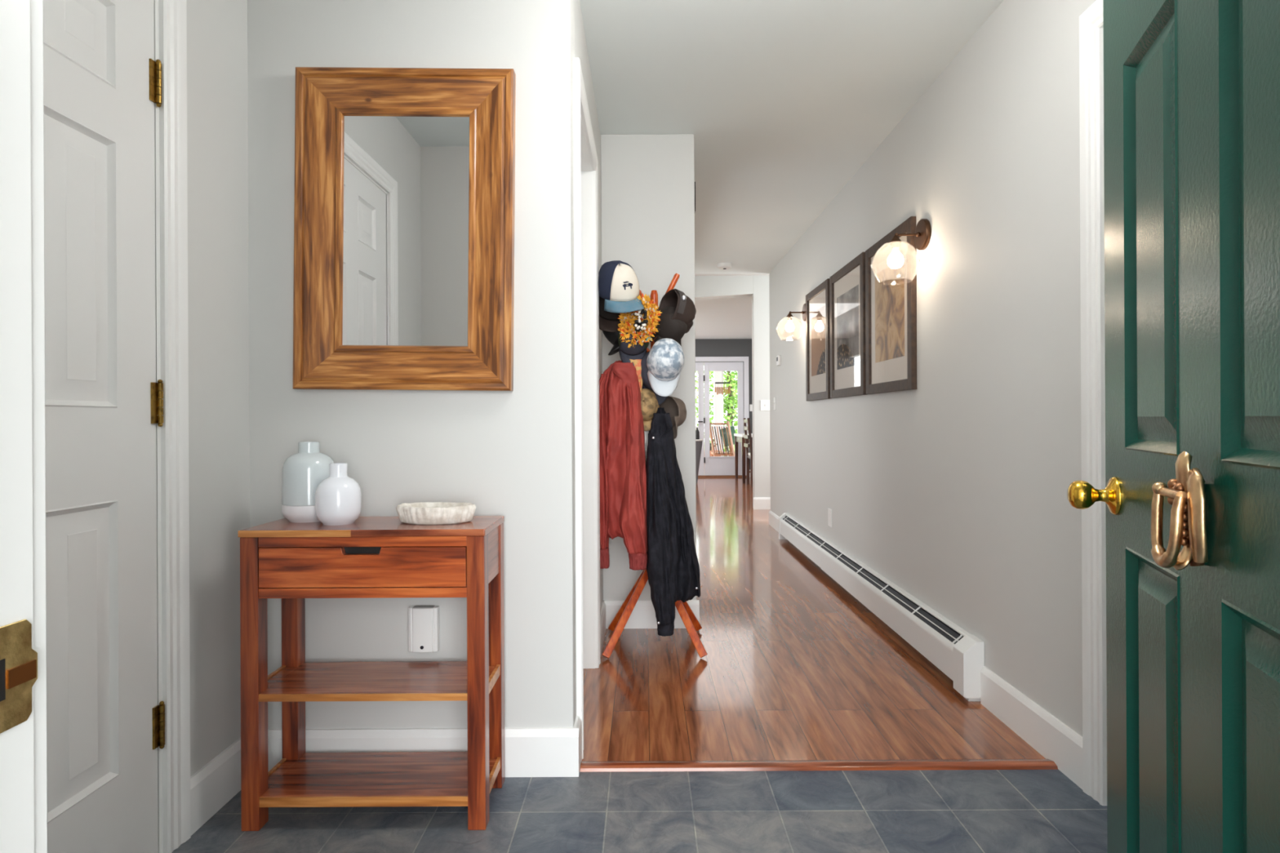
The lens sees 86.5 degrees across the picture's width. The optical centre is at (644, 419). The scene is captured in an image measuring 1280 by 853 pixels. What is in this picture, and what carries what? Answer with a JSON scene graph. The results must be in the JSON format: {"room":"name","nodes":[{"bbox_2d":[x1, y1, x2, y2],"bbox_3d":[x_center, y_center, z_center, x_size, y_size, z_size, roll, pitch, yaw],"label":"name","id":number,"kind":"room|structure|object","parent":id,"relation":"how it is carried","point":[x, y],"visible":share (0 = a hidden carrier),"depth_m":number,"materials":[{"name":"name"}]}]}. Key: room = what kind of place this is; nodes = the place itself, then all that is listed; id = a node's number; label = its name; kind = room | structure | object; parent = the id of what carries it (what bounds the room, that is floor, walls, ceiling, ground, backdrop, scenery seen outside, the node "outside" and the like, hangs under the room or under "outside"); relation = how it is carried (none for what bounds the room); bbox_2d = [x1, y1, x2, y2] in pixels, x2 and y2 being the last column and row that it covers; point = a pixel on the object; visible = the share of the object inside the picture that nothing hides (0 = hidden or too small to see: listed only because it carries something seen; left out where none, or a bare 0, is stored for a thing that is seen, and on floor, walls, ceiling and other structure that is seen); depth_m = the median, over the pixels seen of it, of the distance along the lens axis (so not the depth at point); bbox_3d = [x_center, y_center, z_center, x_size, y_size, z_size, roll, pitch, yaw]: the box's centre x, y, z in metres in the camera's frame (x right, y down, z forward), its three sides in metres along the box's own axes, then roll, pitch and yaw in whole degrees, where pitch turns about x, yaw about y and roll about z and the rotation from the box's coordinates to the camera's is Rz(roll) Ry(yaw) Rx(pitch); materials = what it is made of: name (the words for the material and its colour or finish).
{"room":"entrance hallway","nodes":[
{"label":"entrance hallway","id":0,"kind":"room"},
{"bbox_2d":[154,0,249,852],"bbox_3d":[-1.209,-0.184,1.198,0.120,2.440,1.555,0,0,0],"label":"wall","id":1,"kind":"structure","parent":0,"point":[217,91],"depth_m":1.82,"materials":[{"name":"white paint"}]},
{"bbox_2d":[42,0,164,852],"bbox_3d":[-1.175,0.011,1.242,0.186,2.050,0.739,0,0,0],"label":"door","id":2,"kind":"structure","parent":1,"relation":"in","point":[102,77],"depth_m":1.45,"materials":[{"name":"white paint"}]},
{"bbox_2d":[158,0,191,852],"bbox_3d":[-1.138,-0.027,1.242,0.020,2.126,0.891,0,0,0],"label":"door frame","id":3,"kind":"structure","parent":1,"relation":"attached to","point":[173,162],"depth_m":1.64,"materials":[{"name":"white paint"}]},
{"bbox_2d":[190,737,240,835],"bbox_3d":[-1.135,0.968,1.198,0.016,0.135,1.555,0,0,0],"label":"baseboard","id":4,"kind":"structure","parent":1,"relation":"attached to","point":[215,784],"depth_m":1.78,"materials":[{"name":"white paint"}]},
{"bbox_2d":[247,0,576,728],"bbox_3d":[-0.740,-0.186,2.033,1.057,2.440,0.115,0,0,0],"label":"wall","id":5,"kind":"structure","parent":0,"point":[511,455],"depth_m":1.98,"materials":[{"name":"white paint"}]},
{"bbox_2d":[293,66,515,391],"bbox_3d":[-0.689,-0.543,1.954,0.634,0.926,0.037,0,0,0],"label":"wall mirror","id":6,"kind":"object","parent":5,"relation":"attached to","point":[404,202],"visible":1,"depth_m":1.95,"materials":[{"name":"brown wood"}]},
{"bbox_2d":[342,115,469,346],"bbox_3d":[-0.689,-0.543,1.964,0.378,0.674,0.006,0,0,0],"label":"mirror glass","id":7,"kind":"object","parent":6,"relation":"on","point":[406,179],"depth_m":1.96,"materials":[{"name":"mirror"}]},
{"bbox_2d":[267,727,579,777],"bbox_3d":[-0.667,0.966,1.967,0.953,0.135,0.016,0,0,0],"label":"baseboard","id":8,"kind":"structure","parent":5,"relation":"attached to","point":[528,752],"depth_m":1.96,"materials":[{"name":"white paint"}]},
{"bbox_2d":[408,605,439,653],"bbox_3d":[-0.636,0.603,1.958,0.084,0.128,0.035,0,0,0],"label":"plug","id":9,"kind":"object","parent":5,"relation":"attached to","point":[424,636],"visible":1,"depth_m":1.94,"materials":[{"name":"white plastic"}]},
{"bbox_2d":[412,605,435,608],"bbox_3d":[-0.636,0.540,1.959,0.060,0.002,0.020,0,0,0],"label":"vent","id":10,"kind":"object","parent":9,"relation":"attached to","point":[413,606],"depth_m":1.95,"materials":[{"name":"grey"}]},
{"bbox_2d":[573,0,603,607],"bbox_3d":[-0.272,-0.189,2.785,0.120,2.440,1.390,0,0,0],"label":"wall","id":11,"kind":"structure","parent":0,"point":[580,51],"depth_m":2.73,"materials":[{"name":"white paint"}]},
{"bbox_2d":[573,57,600,759],"bbox_3d":[-0.201,-0.032,2.470,0.020,2.126,0.822,0,0,0],"label":"door frame","id":12,"kind":"structure","parent":11,"relation":"attached to","point":[580,106],"depth_m":2.06,"materials":[{"name":"white paint"}]},
{"bbox_2d":[580,114,595,668],"bbox_3d":[-0.273,0.001,2.470,0.126,2.061,0.692,0,0,0],"label":"door","id":13,"kind":"structure","parent":11,"relation":"in","point":[587,269],"depth_m":2.81,"materials":[{"name":"white paint"}]},
{"bbox_2d":[573,600,605,770],"bbox_3d":[-0.198,0.964,2.667,0.016,0.135,1.385,0,0,0],"label":"baseboard","id":14,"kind":"structure","parent":11,"relation":"attached to","point":[578,723],"depth_m":2.97,"materials":[{"name":"white paint"}]},
{"bbox_2d":[172,476,1107,852],"bbox_3d":[0.855,1.051,5.925,6.700,0.050,12.250,0,0,0],"label":"floor","id":15,"kind":"structure","parent":0,"point":[795,667],"depth_m":2.08,"materials":[{"name":"brown wood"}]},
{"bbox_2d":[238,515,505,831],"bbox_3d":[-0.708,0.655,1.824,0.618,0.756,0.241,0,0,0],"label":"console table","id":16,"kind":"object","parent":15,"relation":"on","point":[368,557],"visible":0.98,"depth_m":1.71,"materials":[{"name":"brown wood"}]},
{"bbox_2d":[281,441,333,523],"bbox_3d":[-0.925,0.171,1.875,0.133,0.216,0.133,0,0,0],"label":"vase","id":17,"kind":"object","parent":16,"relation":"on","point":[302,472],"visible":0.84,"depth_m":1.82,"materials":[{"name":"white ceramic"}]},
{"bbox_2d":[315,462,361,525],"bbox_3d":[-0.817,0.198,1.815,0.113,0.160,0.113,0,0,0],"label":"vase","id":18,"kind":"object","parent":16,"relation":"on","point":[338,497],"visible":1,"depth_m":1.78,"materials":[{"name":"white ceramic"}]},
{"bbox_2d":[260,661,495,693],"bbox_3d":[-0.708,0.700,1.826,0.590,0.018,0.228,0,0,0],"label":"shelf","id":19,"kind":"object","parent":16,"relation":"attached to","point":[292,677],"depth_m":1.81,"materials":[{"name":"brown wood"}]},
{"bbox_2d":[261,751,496,796],"bbox_3d":[-0.706,0.962,1.826,0.590,0.024,0.228,0,0,0],"label":"shelf","id":20,"kind":"object","parent":16,"relation":"attached to","point":[303,774],"depth_m":1.81,"materials":[{"name":"brown wood"}]},
{"bbox_2d":[395,502,475,524],"bbox_3d":[-0.562,0.252,1.828,0.215,0.048,0.121,0,0,0],"label":"bowl","id":21,"kind":"object","parent":16,"relation":"on","point":[423,513],"visible":1,"depth_m":1.79,"materials":[{"name":"ceramic"}]},
{"bbox_2d":[598,260,707,658],"bbox_3d":[0.026,0.175,3.042,0.493,1.707,0.536,0,0,0],"label":"coat rack","id":22,"kind":"object","parent":15,"relation":"on","point":[618,624],"depth_m":2.93,"materials":[{"name":"orange wood"}]},
{"bbox_2d":[599,360,648,570],"bbox_3d":[-0.113,0.193,2.995,0.267,0.908,0.314,0,0,0],"label":"jacket","id":23,"kind":"object","parent":22,"relation":"hanging from","point":[623,470],"visible":0.83,"depth_m":2.91,"materials":[{"name":"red fabric"}]},
{"bbox_2d":[629,359,642,391],"bbox_3d":[-0.039,-0.183,2.961,0.066,0.156,0.054,0,0,0],"label":"bandana","id":24,"kind":"object","parent":22,"relation":"hanging from","point":[637,362],"visible":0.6,"depth_m":2.94,"materials":[{"name":"orange fabric"}]},
{"bbox_2d":[617,293,661,347],"bbox_3d":[-0.020,-0.422,2.894,0.192,0.237,0.116,0,0,-7],"label":"flower garland","id":25,"kind":"object","parent":22,"relation":"on","point":[649,313],"visible":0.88,"depth_m":2.88,"materials":[{"name":"orange plant"}]},
{"bbox_2d":[644,431,648,464],"bbox_3d":[-0.002,0.211,3.019,0.046,0.359,0.044,0,0,42],"label":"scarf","id":26,"kind":"object","parent":22,"relation":"hanging from","point":[646,433],"visible":0.1,"depth_m":3.01,"materials":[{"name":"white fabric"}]},
{"bbox_2d":[645,407,700,636],"bbox_3d":[0.121,0.434,2.973,0.244,0.974,0.281,0,0,0],"label":"jacket","id":27,"kind":"object","parent":22,"relation":"hanging from","point":[673,567],"visible":0.97,"depth_m":2.90,"materials":[{"name":"black fabric"}]},
{"bbox_2d":[695,439,702,483],"bbox_3d":[0.784,0.675,10.900,0.316,0.702,0.316,0,0,0],"label":"stand","id":28,"kind":"object","parent":15,"relation":"on","point":[698,442],"visible":0.23,"depth_m":10.81,"materials":[{"name":"grey"}]},
{"bbox_2d":[695,427,699,439],"bbox_3d":[0.842,0.229,10.900,0.074,0.190,0.074,0,0,0],"label":"bottle","id":29,"kind":"object","parent":28,"relation":"on","point":[697,433],"visible":0.87,"depth_m":10.87,"materials":[{"name":"black metal"}]},
{"bbox_2d":[733,433,752,483],"bbox_3d":[2.373,0.631,11.250,1.660,0.775,1.000,0,0,0],"label":"dining table","id":30,"kind":"object","parent":15,"relation":"on","point":[739,437],"visible":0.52,"depth_m":10.95,"materials":[{"name":"white"}]},
{"bbox_2d":[742,417,752,487],"bbox_3d":[1.789,0.500,10.400,0.498,1.041,0.438,0,0,0],"label":"dining chair","id":31,"kind":"object","parent":15,"relation":"on","point":[748,455],"visible":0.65,"depth_m":10.32,"materials":[{"name":"brown wood"}]},
{"bbox_2d":[580,759,1057,772],"bbox_3d":[0.510,1.021,2.014,1.397,0.013,0.055,0,0,0],"label":"threshold","id":32,"kind":"object","parent":15,"relation":"on","point":[935,764],"visible":1,"depth_m":2.00,"materials":[{"name":"brown wood"}]},
{"bbox_2d":[600,133,696,600],"bbox_3d":[0.019,-0.190,3.420,0.463,2.440,0.120,0,0,0],"label":"wall","id":33,"kind":"structure","parent":0,"point":[647,180],"depth_m":3.36,"materials":[{"name":"white paint"}]},
{"bbox_2d":[604,600,699,628],"bbox_3d":[0.031,0.962,3.352,0.475,0.135,0.016,0,0,0],"label":"baseboard","id":34,"kind":"structure","parent":33,"relation":"attached to","point":[642,615],"depth_m":3.34,"materials":[{"name":"white paint"}]},
{"bbox_2d":[694,295,751,338],"bbox_3d":[1.443,-1.467,9.920,5.500,0.100,4.160,0,0,0],"label":"ceiling","id":35,"kind":"structure","parent":0,"point":[722,317],"depth_m":9.51,"materials":[{"name":"white paint"}]},
{"bbox_2d":[695,338,752,469],"bbox_3d":[1.449,-0.197,12.075,5.500,2.440,0.150,0,0,0],"label":"wall","id":36,"kind":"structure","parent":0,"point":[704,347],"depth_m":12.00,"materials":[{"name":"grey paint"}]},
{"bbox_2d":[695,362,704,475],"bbox_3d":[0.709,-0.006,12.015,0.687,2.005,0.110,0,0,0],"label":"door","id":37,"kind":"structure","parent":36,"relation":"in","point":[699,366],"depth_m":12.03,"materials":[{"name":"white paint"}]},
{"bbox_2d":[695,356,749,475],"bbox_3d":[1.057,-0.038,11.990,1.565,2.125,0.020,0,0,0],"label":"door frame","id":38,"kind":"structure","parent":36,"relation":"attached to","point":[745,359],"depth_m":11.98,"materials":[{"name":"white paint"}]},
{"bbox_2d":[697,475,746,477],"bbox_3d":[1.063,1.010,12.040,1.555,0.030,0.160,0,0,0],"label":"trim","id":39,"kind":"structure","parent":36,"relation":"attached to","point":[699,476],"depth_m":11.96,"materials":[{"name":"brown wood"}]},
{"bbox_2d":[703,361,743,475],"bbox_3d":[1.397,-0.009,12.040,0.706,2.005,0.059,0,0,0],"label":"door","id":40,"kind":"structure","parent":36,"relation":"in","point":[713,465],"depth_m":12.03,"materials":[{"name":"white paint"}]},
{"bbox_2d":[749,404,752,411],"bbox_3d":[1.894,-0.200,11.994,0.080,0.120,0.012,0,0,0],"label":"light switch","id":41,"kind":"object","parent":36,"relation":"attached to","point":[750,405],"visible":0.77,"depth_m":11.99,"materials":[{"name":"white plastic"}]},
{"bbox_2d":[694,273,768,275],"bbox_3d":[1.442,-1.597,6.660,5.500,0.360,0.080,0,0,0],"label":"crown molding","id":42,"kind":"structure","parent":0,"point":[741,274],"depth_m":6.66,"materials":[{"name":"white paint"}]},
{"bbox_2d":[694,275,770,507],"bbox_3d":[0.548,-0.373,7.780,3.700,2.800,0.120,0,0,0],"label":"wall","id":43,"kind":"structure","parent":0,"point":[760,297],"depth_m":7.72,"materials":[{"name":"white paint"}]},
{"bbox_2d":[753,497,770,509],"bbox_3d":[1.820,0.953,7.712,1.170,0.135,0.016,0,0,0],"label":"baseboard","id":44,"kind":"structure","parent":43,"relation":"attached to","point":[759,503],"depth_m":7.70,"materials":[{"name":"white paint"}]},
{"bbox_2d":[760,400,769,410],"bbox_3d":[1.370,-0.159,7.714,0.115,0.120,0.012,0,0,0],"label":"light switch","id":45,"kind":"object","parent":43,"relation":"attached to","point":[764,404],"visible":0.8,"depth_m":7.71,"materials":[{"name":"white plastic"}]},
{"bbox_2d":[579,0,1003,274],"bbox_3d":[0.018,-1.460,3.435,2.650,0.100,6.370,0,0,0],"label":"ceiling","id":46,"kind":"structure","parent":0,"point":[783,102],"depth_m":2.88,"materials":[{"name":"white paint"}]},
{"bbox_2d":[716,262,732,269],"bbox_3d":[0.730,-1.391,6.200,0.140,0.044,0.140,0,0,0],"label":"smoke detector","id":47,"kind":"object","parent":46,"relation":"attached to","point":[725,265],"visible":1,"depth_m":6.16,"materials":[{"name":"white plastic"}]},
{"bbox_2d":[768,0,1096,736],"bbox_3d":[1.279,-0.196,3.520,0.120,2.440,6.200,0,0,0],"label":"wall","id":48,"kind":"structure","parent":0,"point":[952,488],"depth_m":2.48,"materials":[{"name":"white paint"}]},
{"bbox_2d":[773,396,775,409],"bbox_3d":[1.213,-0.146,6.360,0.012,0.120,0.075,0,0,0],"label":"light switch","id":49,"kind":"object","parent":48,"relation":"attached to","point":[775,397],"visible":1,"depth_m":6.33,"materials":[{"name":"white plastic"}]},
{"bbox_2d":[776,355,780,365],"bbox_3d":[1.206,-0.529,6.130,0.024,0.090,0.090,0,0,0],"label":"thermostat","id":50,"kind":"object","parent":48,"relation":"attached to","point":[778,357],"visible":1,"depth_m":6.09,"materials":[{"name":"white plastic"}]},
{"bbox_2d":[776,303,805,340],"bbox_3d":[1.102,-0.731,5.100,0.228,0.271,0.205,0,0,0],"label":"wall sconce","id":51,"kind":"object","parent":48,"relation":"attached to","point":[789,326],"visible":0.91,"depth_m":5.08,"materials":[{"name":"clear glass"}]},
{"bbox_2d":[786,312,793,320],"bbox_3d":[1.088,-0.768,5.100,0.052,0.055,0.052,0,0,0],"label":"socket","id":52,"kind":"object","parent":51,"relation":"attached to","point":[789,316],"depth_m":5.09,"materials":[{"name":"brown metal"}]},
{"bbox_2d":[805,278,830,400],"bbox_3d":[1.204,-0.525,4.728,0.025,0.782,0.605,0,0,0],"label":"framed picture","id":53,"kind":"object","parent":48,"relation":"attached to","point":[817,301],"visible":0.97,"depth_m":4.73,"materials":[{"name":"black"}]},
{"bbox_2d":[811,305,825,376],"bbox_3d":[1.205,-0.535,4.728,0.001,0.452,0.375,0,0,0],"label":"print","id":54,"kind":"object","parent":53,"relation":"attached to","point":[818,313],"depth_m":4.71},
{"bbox_2d":[827,508,831,527],"bbox_3d":[1.220,0.649,4.480,0.008,0.115,0.072,0,0,0],"label":"wall outlet","id":55,"kind":"object","parent":48,"relation":"attached to","point":[829,511],"visible":1,"depth_m":4.47,"materials":[{"name":"white plastic"}]},
{"bbox_2d":[829,252,866,398],"bbox_3d":[1.204,-0.524,4.043,0.025,0.780,0.663,0,0,0],"label":"framed picture","id":56,"kind":"object","parent":48,"relation":"attached to","point":[846,285],"visible":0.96,"depth_m":4.01,"materials":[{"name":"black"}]},
{"bbox_2d":[836,284,858,369],"bbox_3d":[1.205,-0.534,4.043,0.001,0.450,0.433,0,0,0],"label":"print","id":57,"kind":"object","parent":56,"relation":"attached to","point":[847,300],"depth_m":4.03},
{"bbox_2d":[778,512,984,701],"bbox_3d":[1.186,0.913,4.138,0.076,0.222,3.383,0,0,0],"label":"baseboard heater","id":58,"kind":"object","parent":48,"relation":"attached to","point":[958,654],"visible":0.98,"depth_m":3.07,"materials":[{"name":"white metal"}]},
{"bbox_2d":[865,216,916,394],"bbox_3d":[1.204,-0.521,3.355,0.025,0.774,0.630,0,0,0],"label":"framed picture","id":59,"kind":"object","parent":48,"relation":"attached to","point":[891,306],"visible":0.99,"depth_m":3.31,"materials":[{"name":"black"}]},
{"bbox_2d":[875,257,904,363],"bbox_3d":[1.205,-0.523,3.355,0.001,0.459,0.400,0,0,0],"label":"print","id":60,"kind":"object","parent":59,"relation":"attached to","point":[890,295],"depth_m":3.34},
{"bbox_2d":[870,218,931,284],"bbox_3d":[1.102,-0.731,2.950,0.228,0.271,0.205,0,0,0],"label":"wall sconce","id":61,"kind":"object","parent":48,"relation":"attached to","point":[922,233],"visible":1,"depth_m":2.93,"materials":[{"name":"clear glass"}]},
{"bbox_2d":[888,235,902,249],"bbox_3d":[1.088,-0.768,2.950,0.052,0.055,0.052,0,0,0],"label":"socket","id":62,"kind":"object","parent":61,"relation":"attached to","point":[895,245],"depth_m":2.94,"materials":[{"name":"brown metal"}]},
{"bbox_2d":[768,510,1083,790],"bbox_3d":[1.217,0.956,4.247,0.016,0.135,4.745,0,0,0],"label":"baseboard","id":63,"kind":"structure","parent":48,"relation":"attached to","point":[1049,736],"depth_m":2.12,"materials":[{"name":"white paint"}]},
{"bbox_2d":[1079,0,1106,805],"bbox_3d":[1.210,-0.044,1.435,0.020,2.136,0.882,0,0,0],"label":"door frame","id":64,"kind":"structure","parent":48,"relation":"attached to","point":[1091,20],"depth_m":1.83,"materials":[{"name":"white paint"}]},
{"bbox_3d":[1.494,-1.267,13.675,6.000,0.080,3.050,0,0,0],"label":"ceiling","id":65,"kind":"structure","parent":0,"visible":0},
{"bbox_2d":[715,382,730,394],"bbox_3d":[1.559,-0.860,13.600,0.308,0.736,0.040,0,0,0],"label":"wind chime","id":66,"kind":"object","parent":65,"relation":"hanging from","point":[718,389],"visible":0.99,"depth_m":13.59,"materials":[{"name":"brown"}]},
{"bbox_3d":[1.505,1.057,13.675,6.000,0.050,3.050,0,0,0],"label":"floor","id":67,"kind":"structure","parent":0,"visible":0},
{"bbox_2d":[709,440,720,456],"bbox_3d":[1.384,0.717,14.351,0.409,0.633,0.301,0,0,0],"label":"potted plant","id":68,"kind":"object","parent":67,"relation":"on","point":[713,440],"visible":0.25,"depth_m":14.22,"materials":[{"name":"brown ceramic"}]},
{"bbox_2d":[713,371,724,456],"bbox_3d":[1.984,-0.100,15.035,4.100,2.260,0.170,0,0,0],"label":"post","id":69,"kind":"object","parent":67,"relation":"on","point":[717,375],"visible":0.1,"depth_m":14.95,"materials":[{"name":"white"}]},
{"bbox_2d":[695,426,737,456],"bbox_3d":[1.987,0.545,15.030,3.700,0.790,0.060,0,0,0],"label":"porch railing","id":70,"kind":"object","parent":69,"relation":"attached to","point":[735,427],"visible":0.02,"depth_m":15.00,"materials":[{"name":"white"}]},
{"bbox_2d":[709,421,734,456],"bbox_3d":[1.515,0.536,13.373,0.568,0.992,0.494,0,0,0],"label":"porch chair","id":71,"kind":"object","parent":67,"relation":"on","point":[731,452],"visible":0.68,"depth_m":13.23,"materials":[{"name":"brown wood"}]},
{"bbox_2d":[720,426,735,446],"bbox_3d":[1.666,0.339,13.420,0.380,0.412,0.109,0,0,-31],"label":"cushion","id":72,"kind":"object","parent":71,"relation":"on","point":[732,428],"visible":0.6,"depth_m":13.38,"materials":[{"name":"green fabric"}]},
{"bbox_3d":[0.191,-0.191,5.050,0.120,2.440,3.140,0,0,0],"label":"wall","id":73,"kind":"structure","parent":0,"visible":0},
{"bbox_2d":[694,182,695,212],"bbox_3d":[0.254,-1.143,3.542,0.016,0.150,0.115,0,0,0],"label":"door chime","id":74,"kind":"object","parent":73,"relation":"attached to","point":[695,182],"visible":0.24,"depth_m":3.48,"materials":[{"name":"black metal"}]},
{"bbox_3d":[0.035,-0.190,0.335,2.608,2.440,0.170,0,0,0],"label":"wall","id":75,"kind":"structure","parent":0,"visible":0},
{"bbox_2d":[0,0,47,852],"bbox_3d":[0.105,-0.038,0.345,1.125,2.136,0.190,0,0,0],"label":"door frame","id":76,"kind":"structure","parent":75,"relation":"attached to","point":[23,658],"depth_m":0.41,"materials":[{"name":"white paint"}]},
{"bbox_2d":[1066,0,1279,852],"bbox_3d":[0.704,-0.001,0.852,0.120,2.030,0.916,0,0,19],"label":"door","id":77,"kind":"structure","parent":75,"relation":"in","point":[1191,493],"depth_m":0.90,"materials":[{"name":"teal paint"}]},
{"label":"outside","id":78,"kind":"structure","parent":0,"visible":0},
{"bbox_3d":[1.007,1.350,27.650,26.000,0.050,24.700,0,0,0],"label":"ground","id":79,"kind":"structure","parent":78,"visible":0},
{"bbox_2d":[695,371,737,456],"bbox_3d":[2.074,-0.382,17.314,2.096,3.414,1.160,0,0,0],"label":"tree","id":80,"kind":"object","parent":79,"relation":"on","point":[728,404],"visible":0.2,"depth_m":17.17,"materials":[{"name":"green plant"}]},
{"bbox_2d":[724,371,737,430],"bbox_3d":[3.600,-0.653,20.491,2.491,3.939,1.348,0,0,0],"label":"tree","id":81,"kind":"object","parent":79,"relation":"on","point":[732,371],"visible":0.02,"depth_m":20.45,"materials":[{"name":"green plant"}]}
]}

